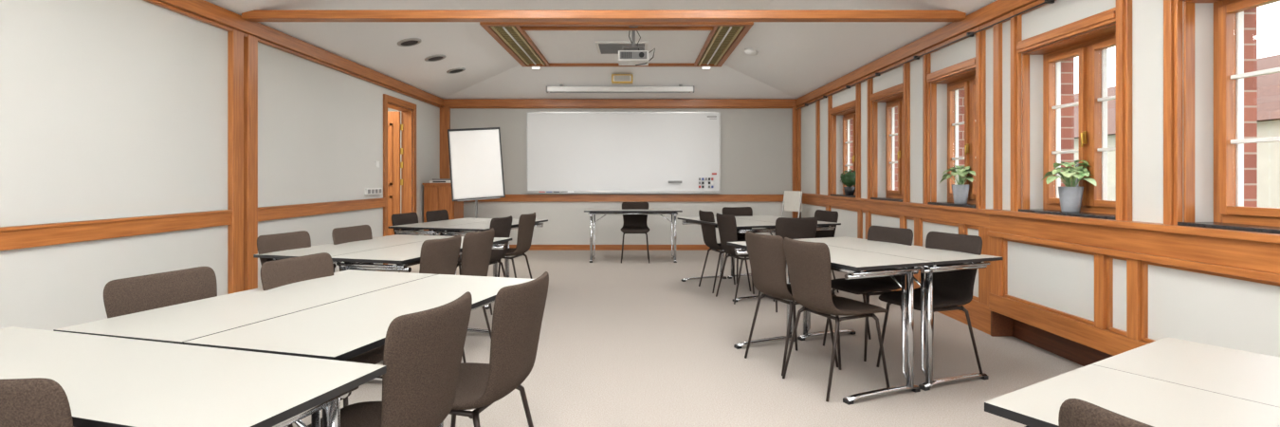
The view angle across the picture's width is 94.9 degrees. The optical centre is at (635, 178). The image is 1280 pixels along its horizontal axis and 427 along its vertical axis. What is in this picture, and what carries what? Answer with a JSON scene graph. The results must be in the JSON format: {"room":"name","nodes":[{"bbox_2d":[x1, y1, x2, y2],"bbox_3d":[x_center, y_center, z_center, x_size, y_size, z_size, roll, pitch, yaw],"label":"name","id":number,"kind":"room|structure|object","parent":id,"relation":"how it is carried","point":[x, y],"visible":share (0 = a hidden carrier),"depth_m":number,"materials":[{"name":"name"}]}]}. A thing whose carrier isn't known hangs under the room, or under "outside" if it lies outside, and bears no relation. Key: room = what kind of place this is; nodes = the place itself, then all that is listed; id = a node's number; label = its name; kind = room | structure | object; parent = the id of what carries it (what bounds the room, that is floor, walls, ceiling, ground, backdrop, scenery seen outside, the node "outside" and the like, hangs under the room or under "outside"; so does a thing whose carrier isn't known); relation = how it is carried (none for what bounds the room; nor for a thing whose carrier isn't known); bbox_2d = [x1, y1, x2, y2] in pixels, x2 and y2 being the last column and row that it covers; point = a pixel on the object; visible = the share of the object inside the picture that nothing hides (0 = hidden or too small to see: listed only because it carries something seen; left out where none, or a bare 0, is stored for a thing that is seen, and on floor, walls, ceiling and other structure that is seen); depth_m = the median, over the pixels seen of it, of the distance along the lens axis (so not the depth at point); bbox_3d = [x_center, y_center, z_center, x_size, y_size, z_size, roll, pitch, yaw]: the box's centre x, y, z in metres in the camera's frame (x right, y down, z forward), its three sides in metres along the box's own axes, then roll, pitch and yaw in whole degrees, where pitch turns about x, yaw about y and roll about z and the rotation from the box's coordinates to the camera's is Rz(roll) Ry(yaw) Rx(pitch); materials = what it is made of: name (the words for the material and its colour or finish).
{"room":"classroom","nodes":[
{"label":"classroom","id":0,"kind":"room"},
{"bbox_2d":[0,0,439,330],"bbox_3d":[-3.335,-0.175,3.425,0.150,2.750,12.850,0,0,0],"label":"wall","id":1,"kind":"structure","parent":0,"point":[109,109],"depth_m":3.89,"materials":[{"name":"paint"}]},
{"bbox_2d":[0,197,385,251],"bbox_3d":[-3.240,0.310,2.300,0.040,0.120,10.600,0,0,0],"label":"trim","id":2,"kind":"structure","parent":1,"relation":"attached to","point":[13,237],"depth_m":3.84,"materials":[{"name":"brown wood"}]},
{"bbox_2d":[227,28,257,293],"bbox_3d":[-3.237,0.000,4.855,0.045,2.400,0.310,0,0,0],"label":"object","id":3,"kind":"structure","parent":1,"relation":"attached to","point":[242,51],"depth_m":4.80,"materials":[{"name":"brown wood"}]},
{"bbox_2d":[143,0,443,108],"bbox_3d":[-3.225,-1.248,3.425,0.070,0.145,12.850,0,0,0],"label":"trim","id":4,"kind":"structure","parent":1,"relation":"attached to","point":[202,10],"depth_m":5.37,"materials":[{"name":"brown wood"}]},
{"bbox_2d":[365,187,382,195],"bbox_3d":[-3.243,0.160,7.290,0.034,0.080,0.420,0,0,0],"label":"light switch","id":5,"kind":"object","parent":1,"relation":"attached to","point":[368,191],"visible":1,"depth_m":7.24,"materials":[{"name":"white plastic"}]},
{"bbox_2d":[387,107,401,264],"bbox_3d":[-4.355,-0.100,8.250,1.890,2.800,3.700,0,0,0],"label":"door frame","id":6,"kind":"structure","parent":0,"point":[389,109],"depth_m":10.00,"materials":[{"name":"wood"}]},
{"bbox_2d":[383,93,416,264],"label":"door","id":7,"kind":"structure","parent":6,"relation":"in","point":[392,126],"depth_m":8.52,"materials":[{"name":"brown wood"}]},
{"bbox_2d":[204,0,996,99],"bbox_3d":[-0.145,-1.585,3.425,6.530,0.530,13.150,0,0,0],"label":"ceiling","id":8,"kind":"structure","parent":0,"point":[794,60],"depth_m":6.92,"materials":[{"name":"paint"}]},
{"bbox_2d":[397,37,421,46],"bbox_3d":[-2.499,-1.503,6.500,0.253,0.074,0.258,0,0,7],"label":"recessed light","id":9,"kind":"object","parent":8,"relation":"in","point":[410,42],"visible":1,"depth_m":6.48,"materials":[{"name":"metal"}]},
{"bbox_2d":[424,54,446,61],"bbox_3d":[-2.499,-1.503,7.350,0.253,0.074,0.258,0,0,7],"label":"recessed light","id":10,"kind":"object","parent":8,"relation":"in","point":[433,58],"visible":1,"depth_m":7.32,"materials":[{"name":"metal"}]},
{"bbox_2d":[446,67,465,73],"bbox_3d":[-2.499,-1.503,8.200,0.253,0.074,0.258,0,0,7],"label":"recessed light","id":11,"kind":"object","parent":8,"relation":"in","point":[458,69],"visible":1,"depth_m":8.18,"materials":[{"name":"metal"}]},
{"bbox_2d":[490,26,545,70],"bbox_3d":[-1.460,-1.660,7.610,0.260,0.080,2.320,0,0,0],"label":"ceiling lamp","id":12,"kind":"object","parent":8,"relation":"attached to","point":[511,35],"depth_m":7.35,"materials":[{"name":"metal"}]},
{"bbox_2d":[241,9,966,21],"bbox_3d":[-0.255,-1.330,4.820,5.870,0.070,0.120,0,0,0],"label":"ceiling beam","id":13,"kind":"structure","parent":8,"relation":"attached to","point":[257,15],"depth_m":4.76,"materials":[{"name":"brown wood"}]},
{"bbox_2d":[479,21,753,66],"bbox_3d":[-0.200,-1.680,7.550,2.960,0.040,2.400,0,0,0],"label":"trim","id":14,"kind":"structure","parent":8,"relation":"attached to","point":[521,27],"depth_m":6.57,"materials":[{"name":"brown wood"}]},
{"bbox_2d":[546,84,694,92],"bbox_3d":[-0.240,-1.433,9.380,2.360,0.135,0.100,0,0,0],"label":"projector screen","id":15,"kind":"object","parent":8,"relation":"attached to","point":[552,89],"visible":1,"depth_m":9.34,"materials":[{"name":"white plastic"}]},
{"bbox_2d":[595,41,648,54],"bbox_3d":[-0.170,-1.684,7.600,0.660,0.032,0.600,0,0,0],"label":"ceiling vent","id":16,"kind":"object","parent":8,"relation":"attached to","point":[603,47],"depth_m":7.42,"materials":[{"name":"grey metal"}]},
{"bbox_2d":[618,26,655,65],"bbox_3d":[0.016,-1.483,6.610,0.412,0.435,0.340,0,0,0],"label":"ceiling projector","id":17,"kind":"object","parent":8,"relation":"hanging from","point":[629,57],"depth_m":6.50,"materials":[{"name":"white plastic"}]},
{"bbox_2d":[698,26,743,70],"bbox_3d":[1.060,-1.660,7.610,0.260,0.080,2.320,0,0,0],"label":"ceiling lamp","id":18,"kind":"object","parent":8,"relation":"attached to","point":[723,37],"depth_m":7.35,"materials":[{"name":"metal"}]},
{"bbox_2d":[744,48,757,55],"bbox_3d":[1.496,-1.633,7.600,0.180,0.087,0.180,0,0,7],"label":"smoke detector","id":19,"kind":"object","parent":8,"relation":"attached to","point":[749,51],"visible":1,"depth_m":7.54,"materials":[{"name":"white plastic"}]},
{"bbox_2d":[442,106,792,244],"bbox_3d":[-0.145,-0.175,9.925,6.530,2.750,0.150,0,0,0],"label":"wall","id":20,"kind":"structure","parent":0,"point":[757,143],"depth_m":9.85,"materials":[{"name":"paint"}]},
{"bbox_2d":[509,244,719,250],"bbox_3d":[-0.235,1.155,9.840,5.730,0.090,0.020,0,0,0],"label":"baseboard","id":21,"kind":"structure","parent":20,"relation":"attached to","point":[533,246],"depth_m":9.83,"materials":[{"name":"brown wood"}]},
{"bbox_2d":[439,107,797,218],"bbox_3d":[-0.280,0.005,9.820,5.960,2.390,0.060,0,0,0],"label":"trim","id":22,"kind":"structure","parent":20,"relation":"attached to","point":[445,112],"depth_m":9.79,"materials":[{"name":"brown wood"}]},
{"bbox_2d":[443,98,796,108],"bbox_3d":[-0.255,-1.245,9.820,5.870,0.150,0.060,0,0,0],"label":"trim","id":23,"kind":"structure","parent":20,"relation":"attached to","point":[448,102],"depth_m":9.79,"materials":[{"name":"brown wood"}]},
{"bbox_2d":[526,111,720,193],"bbox_3d":[-0.200,-0.433,9.795,3.244,1.357,0.110,0,0,0],"label":"whiteboard","id":24,"kind":"object","parent":20,"relation":"attached to","point":[570,152],"visible":1,"depth_m":9.82,"materials":[{"name":"ceramic"}]},
{"bbox_2d":[463,194,784,201],"bbox_3d":[-0.200,0.330,9.830,5.800,0.120,0.040,0,0,0],"label":"trim","id":25,"kind":"structure","parent":20,"relation":"attached to","point":[508,197],"depth_m":9.82,"materials":[{"name":"brown wood"}]},
{"bbox_2d":[611,73,632,84],"bbox_3d":[-0.200,-1.525,9.033,0.320,0.130,0.135,0,0,0],"label":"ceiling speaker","id":26,"kind":"object","parent":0,"point":[616,79],"depth_m":8.98},
{"bbox_2d":[286,250,1083,426],"bbox_3d":[-0.145,1.250,3.425,6.530,0.100,13.150,0,0,0],"label":"floor","id":27,"kind":"structure","parent":0,"point":[630,342],"depth_m":3.88,"materials":[{"name":"carpet"}]},
{"bbox_2d":[0,377,73,426],"bbox_3d":[-1.145,0.775,1.271,0.423,0.853,0.498,0,0,14],"label":"upholstered chair","id":28,"kind":"object","parent":27,"relation":"on","point":[34,401],"visible":1,"depth_m":1.02,"materials":[{"name":"brown fabric"}]},
{"bbox_2d":[0,326,386,426],"bbox_3d":[-1.335,0.830,1.430,1.380,0.740,0.430,0,0,16],"label":"folding table","id":29,"kind":"object","parent":27,"relation":"on","point":[106,381],"visible":0.9,"depth_m":1.35,"materials":[{"name":"laminate"}]},
{"bbox_2d":[103,266,292,426],"bbox_3d":[-1.549,0.775,2.125,0.498,0.853,0.423,0,0,14],"label":"upholstered chair","id":30,"kind":"object","parent":27,"relation":"on","point":[124,296],"visible":0.26,"depth_m":2.17,"materials":[{"name":"brown fabric"}]},
{"bbox_2d":[53,269,436,344],"bbox_3d":[-1.362,0.830,2.310,0.515,0.740,1.220,0,0,15],"label":"folding table","id":31,"kind":"object","parent":27,"relation":"on","point":[179,323],"visible":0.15,"depth_m":2.06,"materials":[{"name":"laminate"}]},
{"bbox_2d":[256,230,310,264],"bbox_3d":[-2.049,0.775,3.705,0.498,0.853,0.423,0,0,15],"label":"upholstered chair","id":32,"kind":"object","parent":27,"relation":"on","point":[267,243],"visible":0.28,"depth_m":3.75,"materials":[{"name":"brown fabric"}]},
{"bbox_2d":[260,252,383,406],"bbox_3d":[-1.299,0.775,2.564,0.498,0.853,0.423,0,0,13],"label":"upholstered chair","id":33,"kind":"object","parent":27,"relation":"on","point":[275,273],"visible":0.29,"depth_m":2.57,"materials":[{"name":"brown fabric"}]},
{"bbox_2d":[253,234,449,272],"bbox_3d":[-1.886,0.830,4.127,0.520,0.740,1.320,0,0,16],"label":"folding table","id":34,"kind":"object","parent":27,"relation":"on","point":[380,242],"visible":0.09,"depth_m":3.93,"materials":[{"name":"laminate"}]},
{"bbox_2d":[331,224,375,271],"bbox_3d":[-1.859,0.775,4.224,0.498,0.853,0.423,0,0,13],"label":"upholstered chair","id":35,"kind":"object","parent":27,"relation":"on","point":[346,234],"visible":0.23,"depth_m":4.28,"materials":[{"name":"brown fabric"}]},
{"bbox_2d":[182,274,534,426],"bbox_3d":[-0.860,0.830,2.171,0.515,0.740,1.220,0,0,16],"label":"folding table","id":36,"kind":"object","parent":27,"relation":"on","point":[353,327],"visible":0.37,"depth_m":1.88,"materials":[{"name":"laminate"}]},
{"bbox_2d":[307,291,472,426],"bbox_3d":[-0.761,0.775,1.705,0.498,0.853,0.423,0,0,14],"label":"upholstered chair","id":37,"kind":"object","parent":27,"relation":"on","point":[423,350],"visible":0.94,"depth_m":1.59,"materials":[{"name":"brown fabric"}]},
{"bbox_2d":[391,212,419,272],"bbox_3d":[-2.119,0.775,5.845,0.498,0.853,0.423,0,0,15],"label":"upholstered chair","id":38,"kind":"object","parent":27,"relation":"on","point":[397,219],"visible":0.23,"depth_m":5.91,"materials":[{"name":"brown fabric"}]},
{"bbox_2d":[331,236,511,381],"bbox_3d":[-1.379,0.830,3.987,0.520,0.740,1.320,0,0,15],"label":"folding table","id":39,"kind":"object","parent":27,"relation":"on","point":[402,256],"visible":0.28,"depth_m":3.47,"materials":[{"name":"laminate"}]},
{"bbox_2d":[419,234,461,274],"bbox_3d":[-1.341,0.775,3.555,0.498,0.853,0.423,0,0,15],"label":"upholstered chair","id":40,"kind":"object","parent":27,"relation":"on","point":[437,256],"visible":0.34,"depth_m":3.43,"materials":[{"name":"brown fabric"}]},
{"bbox_2d":[387,217,497,276],"bbox_3d":[-1.921,0.830,6.176,0.520,0.740,1.320,0,0,17],"label":"folding table","id":41,"kind":"object","parent":27,"relation":"on","point":[409,228],"visible":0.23,"depth_m":5.76,"materials":[{"name":"laminate"}]},
{"bbox_2d":[422,182,463,230],"bbox_3d":[-2.990,0.635,9.189,0.490,1.130,0.542,0,0,0],"label":"base cabinet","id":42,"kind":"object","parent":27,"relation":"on","point":[437,196],"visible":0.2,"depth_m":8.93,"materials":[{"name":"brown wood"}]},
{"bbox_2d":[429,178,450,182],"bbox_3d":[-2.975,0.037,9.170,0.350,0.065,0.360,0,0,0],"label":"printer","id":43,"kind":"object","parent":42,"relation":"on","point":[434,180],"visible":0.73,"depth_m":9.00,"materials":[{"name":"white plastic"}]},
{"bbox_2d":[425,209,460,274],"bbox_3d":[-1.969,0.775,6.365,0.498,0.853,0.423,0,0,15],"label":"upholstered chair","id":44,"kind":"object","parent":27,"relation":"on","point":[441,214],"visible":0.27,"depth_m":6.43,"materials":[{"name":"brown fabric"}]},
{"bbox_2d":[447,127,505,257],"bbox_3d":[-2.347,0.216,8.649,0.711,1.968,0.609,0,0,-36],"label":"easel","id":45,"kind":"object","parent":27,"relation":"on","point":[476,168],"visible":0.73,"depth_m":8.61,"materials":[{"name":"paper"}]},
{"bbox_2d":[460,228,494,362],"bbox_3d":[-1.241,0.775,4.005,0.498,0.853,0.423,0,0,14],"label":"upholstered chair","id":46,"kind":"object","parent":27,"relation":"on","point":[477,246],"visible":0.33,"depth_m":3.88,"materials":[{"name":"brown fabric"}]},
{"bbox_2d":[456,215,511,314],"bbox_3d":[-1.411,0.775,5.415,0.498,0.853,0.423,0,0,15],"label":"upholstered chair","id":47,"kind":"object","parent":27,"relation":"on","point":[502,226],"visible":0.59,"depth_m":5.31,"materials":[{"name":"brown felt"}]},
{"bbox_2d":[435,219,548,309],"bbox_3d":[-1.418,0.830,6.022,0.520,0.740,1.320,0,0,17],"label":"folding table","id":48,"kind":"object","parent":27,"relation":"on","point":[449,230],"visible":0.3,"depth_m":5.65,"materials":[{"name":"laminate"}]},
{"bbox_2d":[448,271,548,426],"bbox_3d":[-0.581,0.775,2.105,0.498,0.853,0.423,0,0,15],"label":"upholstered chair","id":49,"kind":"object","parent":27,"relation":"on","point":[519,309],"visible":0.73,"depth_m":1.97,"materials":[{"name":"brown fabric"}]},
{"bbox_2d":[497,212,535,278],"bbox_3d":[-1.271,0.775,5.926,0.498,0.853,0.423,0,0,12],"label":"upholstered chair","id":50,"kind":"object","parent":27,"relation":"on","point":[526,222],"visible":0.67,"depth_m":5.79,"materials":[{"name":"brown fabric"}]},
{"bbox_2d":[584,208,682,262],"bbox_3d":[-0.030,0.830,8.600,1.400,0.740,0.500,0,0,0],"label":"folding table","id":51,"kind":"object","parent":27,"relation":"on","point":[674,211],"visible":1,"depth_m":8.40,"materials":[{"name":"laminate"}]},
{"bbox_2d":[621,201,649,262],"bbox_3d":[0.000,0.775,8.540,0.423,0.853,0.498,0,0,0],"label":"upholstered chair","id":52,"kind":"object","parent":27,"relation":"on","point":[632,223],"visible":0.96,"depth_m":8.70,"materials":[{"name":"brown fabric"}]},
{"bbox_2d":[698,209,750,292],"bbox_3d":[0.961,0.775,6.395,0.498,0.853,0.423,0,0,-15],"label":"upholstered chair","id":53,"kind":"object","parent":27,"relation":"on","point":[708,230],"visible":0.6,"depth_m":6.26,"materials":[{"name":"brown fabric"}]},
{"bbox_2d":[677,216,775,301],"bbox_3d":[1.020,0.830,6.379,0.600,0.740,1.400,0,0,-20],"label":"folding table","id":54,"kind":"object","parent":27,"relation":"on","point":[769,227],"visible":0.44,"depth_m":6.13,"materials":[{"name":"laminate"}]},
{"bbox_2d":[722,206,752,282],"bbox_3d":[1.295,0.775,6.969,0.423,0.853,0.498,0,0,-15],"label":"upholstered chair","id":55,"kind":"object","parent":27,"relation":"on","point":[735,210],"visible":0.22,"depth_m":7.16,"materials":[{"name":"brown fabric"}]},
{"bbox_2d":[715,212,774,304],"bbox_3d":[1.081,0.775,5.854,0.498,0.853,0.423,0,0,-18],"label":"upholstered chair","id":56,"kind":"object","parent":27,"relation":"on","point":[726,223],"visible":0.63,"depth_m":5.72,"materials":[{"name":"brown fabric"}]},
{"bbox_2d":[727,215,841,293],"bbox_3d":[1.589,0.830,6.587,0.600,0.740,1.400,0,0,-20],"label":"folding table","id":57,"kind":"object","parent":27,"relation":"on","point":[821,225],"visible":0.23,"depth_m":6.56,"materials":[{"name":"laminate"}]},
{"bbox_2d":[757,217,817,311],"bbox_3d":[1.423,0.775,5.501,0.423,0.853,0.498,0,0,-10],"label":"upholstered chair","id":58,"kind":"object","parent":27,"relation":"on","point":[791,228],"visible":0.27,"depth_m":5.27,"materials":[{"name":"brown fabric"}]},
{"bbox_2d":[773,190,802,235],"bbox_3d":[2.345,0.702,9.193,0.367,1.003,0.424,0,0,-25],"label":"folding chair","id":59,"kind":"object","parent":27,"relation":"on","point":[792,199],"visible":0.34,"depth_m":9.24,"materials":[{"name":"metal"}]},
{"bbox_2d":[744,231,838,375],"bbox_3d":[1.002,0.775,3.832,0.498,0.853,0.423,0,0,-24],"label":"upholstered chair","id":60,"kind":"object","parent":27,"relation":"on","point":[766,254],"visible":0.7,"depth_m":3.70,"materials":[{"name":"brown fabric"}]},
{"bbox_2d":[786,209,839,292],"bbox_3d":[1.879,0.775,6.306,0.498,0.853,0.423,0,0,-18],"label":"upholstered chair","id":61,"kind":"object","parent":27,"relation":"on","point":[821,215],"visible":0.3,"depth_m":6.36,"materials":[{"name":"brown fabric"}]},
{"bbox_2d":[726,240,933,404],"bbox_3d":[1.154,0.830,3.743,0.540,0.740,1.300,0,0,-22],"label":"folding table","id":62,"kind":"object","parent":27,"relation":"on","point":[853,262],"visible":0.73,"depth_m":3.29,"materials":[{"name":"laminate"}]},
{"bbox_2d":[782,237,889,401],"bbox_3d":[1.152,0.775,3.423,0.498,0.853,0.423,0,0,-22],"label":"upholstered chair","id":63,"kind":"object","parent":27,"relation":"on","point":[808,263],"visible":1,"depth_m":3.30,"materials":[{"name":"brown fabric"}]},
{"bbox_2d":[822,225,913,361],"bbox_3d":[1.638,0.775,4.128,0.498,0.853,0.423,0,0,-23],"label":"upholstered chair","id":64,"kind":"object","parent":27,"relation":"on","point":[867,286],"visible":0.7,"depth_m":4.10,"materials":[{"name":"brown fabric"}]},
{"bbox_2d":[794,236,1003,390],"bbox_3d":[1.660,0.830,3.947,0.540,0.740,1.300,0,0,-22],"label":"folding table","id":65,"kind":"object","parent":27,"relation":"on","point":[962,261],"visible":0.75,"depth_m":3.43,"materials":[{"name":"laminate"}]},
{"bbox_2d":[876,231,982,372],"bbox_3d":[1.828,0.775,3.647,0.498,0.853,0.423,0,0,-22],"label":"upholstered chair","id":66,"kind":"object","parent":27,"relation":"on","point":[951,289],"visible":0.76,"depth_m":3.65,"materials":[{"name":"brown fabric"}]},
{"bbox_2d":[1058,398,1153,426],"bbox_3d":[0.968,0.775,0.895,0.498,0.853,0.423,0,0,-31],"label":"upholstered chair","id":67,"kind":"object","parent":27,"relation":"on","point":[1072,411],"visible":1,"depth_m":0.91,"materials":[{"name":"brown fabric"}]},
{"bbox_2d":[984,364,1279,426],"bbox_3d":[1.258,0.830,0.776,0.480,0.740,1.300,0,0,-31],"label":"folding table","id":68,"kind":"object","parent":27,"relation":"on","point":[1151,401],"visible":0.83,"depth_m":1.21,"materials":[{"name":"laminate"}]},
{"bbox_2d":[1091,336,1279,406],"bbox_3d":[1.672,0.830,1.025,0.480,0.740,1.300,0,0,-31],"label":"folding table","id":69,"kind":"object","parent":27,"relation":"on","point":[1245,374],"visible":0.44,"depth_m":1.43,"materials":[{"name":"laminate"}]},
{"bbox_2d":[843,186,855,195],"bbox_3d":[2.790,0.163,7.660,0.140,0.110,0.140,0,0,0],"label":"pot","id":70,"kind":"object","parent":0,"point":[849,191],"depth_m":7.61,"materials":[{"name":"ceramic"}]},
{"bbox_2d":[801,0,1257,365],"bbox_3d":[2.935,-0.175,3.425,0.370,2.750,12.850,0,0,0],"label":"wall","id":71,"kind":"structure","parent":0,"point":[1147,15],"depth_m":4.18,"materials":[{"name":"paint"},{"name":"wood grain"}]},
{"bbox_2d":[827,80,860,198],"bbox_3d":[2.835,-0.480,7.720,0.260,1.440,1.120,0,0,0],"label":"window","id":72,"kind":"structure","parent":71,"relation":"in","point":[850,110],"depth_m":8.08,"materials":[{"name":"brown wood"}]},
{"bbox_2d":[840,168,855,195],"bbox_3d":[2.790,0.046,7.660,0.240,0.344,0.237,0,0,0],"label":"potted topiary","id":73,"kind":"object","parent":72,"relation":"on","point":[848,178],"visible":0.87,"depth_m":7.61,"materials":[{"name":"plant"}]},
{"bbox_2d":[867,58,910,201],"bbox_3d":[2.835,-0.480,6.380,0.260,1.440,1.000,0,0,0],"label":"window","id":74,"kind":"structure","parent":71,"relation":"in","point":[902,100],"depth_m":6.58,"materials":[{"name":"brown wood"}]},
{"bbox_2d":[799,192,990,334],"bbox_3d":[2.725,0.720,7.165,0.050,0.960,5.370,0,0,0],"label":"trim","id":75,"kind":"structure","parent":71,"relation":"attached to","point":[964,218],"depth_m":5.38,"materials":[{"name":"brown wood"}]},
{"bbox_2d":[796,23,1002,217],"bbox_3d":[2.725,-0.110,7.125,0.050,2.180,5.450,0,0,0],"label":"trim","id":76,"kind":"structure","parent":71,"relation":"attached to","point":[996,28],"depth_m":4.44,"materials":[{"name":"brown wood"}]},
{"bbox_2d":[795,0,1054,109],"bbox_3d":[2.682,-1.152,3.425,0.056,0.036,12.650,0,0,0],"label":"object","id":77,"kind":"object","parent":71,"relation":"attached to","point":[968,34],"visible":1,"depth_m":4.97,"materials":[{"name":"wood"}]},
{"bbox_2d":[796,0,1056,108],"bbox_3d":[2.715,-1.240,3.425,0.070,0.160,12.850,0,0,0],"label":"trim","id":78,"kind":"structure","parent":71,"relation":"attached to","point":[997,10],"depth_m":5.32,"materials":[{"name":"brown wood"}]},
{"bbox_2d":[922,25,986,208],"bbox_3d":[2.835,-0.480,5.080,0.260,1.440,0.940,0,0,0],"label":"window","id":79,"kind":"structure","parent":71,"relation":"in","point":[973,81],"depth_m":5.11,"materials":[{"name":"brown wood"}]},
{"bbox_2d":[939,164,975,203],"bbox_3d":[2.790,0.052,5.062,0.265,0.332,0.273,0,0,0],"label":"hosta","id":80,"kind":"object","parent":79,"relation":"on","point":[960,190],"visible":0.99,"depth_m":5.02,"materials":[{"name":"plant"}]},
{"bbox_2d":[951,183,969,203],"bbox_3d":[2.800,0.136,5.060,0.136,0.165,0.136,0,0,0],"label":"pot","id":81,"kind":"object","parent":79,"relation":"on","point":[960,191],"depth_m":5.02,"materials":[{"name":"ceramic"}]},
{"bbox_2d":[1010,0,1132,220],"bbox_3d":[2.835,-0.480,3.755,0.260,1.440,1.010,0,0,0],"label":"window","id":82,"kind":"structure","parent":71,"relation":"in","point":[1091,46],"depth_m":3.77,"materials":[{"name":"brown wood"}]},
{"bbox_2d":[1041,160,1096,212],"bbox_3d":[2.788,0.051,3.780,0.283,0.334,0.257,0,0,18],"label":"hosta","id":83,"kind":"object","parent":82,"relation":"on","point":[1070,196],"visible":1,"depth_m":3.74,"materials":[{"name":"plant"}]},
{"bbox_2d":[1058,186,1083,212],"bbox_3d":[2.800,0.136,3.780,0.136,0.165,0.136,0,0,0],"label":"pot","id":84,"kind":"object","parent":82,"relation":"on","point":[1070,197],"depth_m":3.74,"materials":[{"name":"ceramic"}]},
{"bbox_2d":[985,209,1279,356],"bbox_3d":[2.765,0.718,0.743,0.210,0.965,7.485,0,0,0],"label":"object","id":85,"kind":"structure","parent":71,"relation":"attached to","point":[1110,286],"depth_m":3.20,"materials":[{"name":"brown wood"}]},
{"bbox_2d":[1163,0,1279,234],"bbox_3d":[2.835,-0.480,2.490,0.260,1.440,1.080,0,0,0],"label":"window","id":86,"kind":"structure","parent":71,"relation":"in","point":[1230,212],"depth_m":2.92,"materials":[{"name":"brown wood"}]},
{"label":"outside","id":87,"kind":"structure","parent":0,"visible":0},
{"bbox_3d":[31.560,1.750,30.000,56.880,0.100,100.000,0,0,0],"label":"lawn","id":88,"kind":"structure","parent":87,"visible":0},
{"bbox_2d":[1074,54,1279,207],"bbox_3d":[26.000,-1.650,30.000,9.000,6.700,33.000,0,0,0],"label":"neighbouring house","id":89,"kind":"structure","parent":88,"relation":"on","point":[1268,84],"depth_m":20.78,"materials":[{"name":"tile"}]}
]}

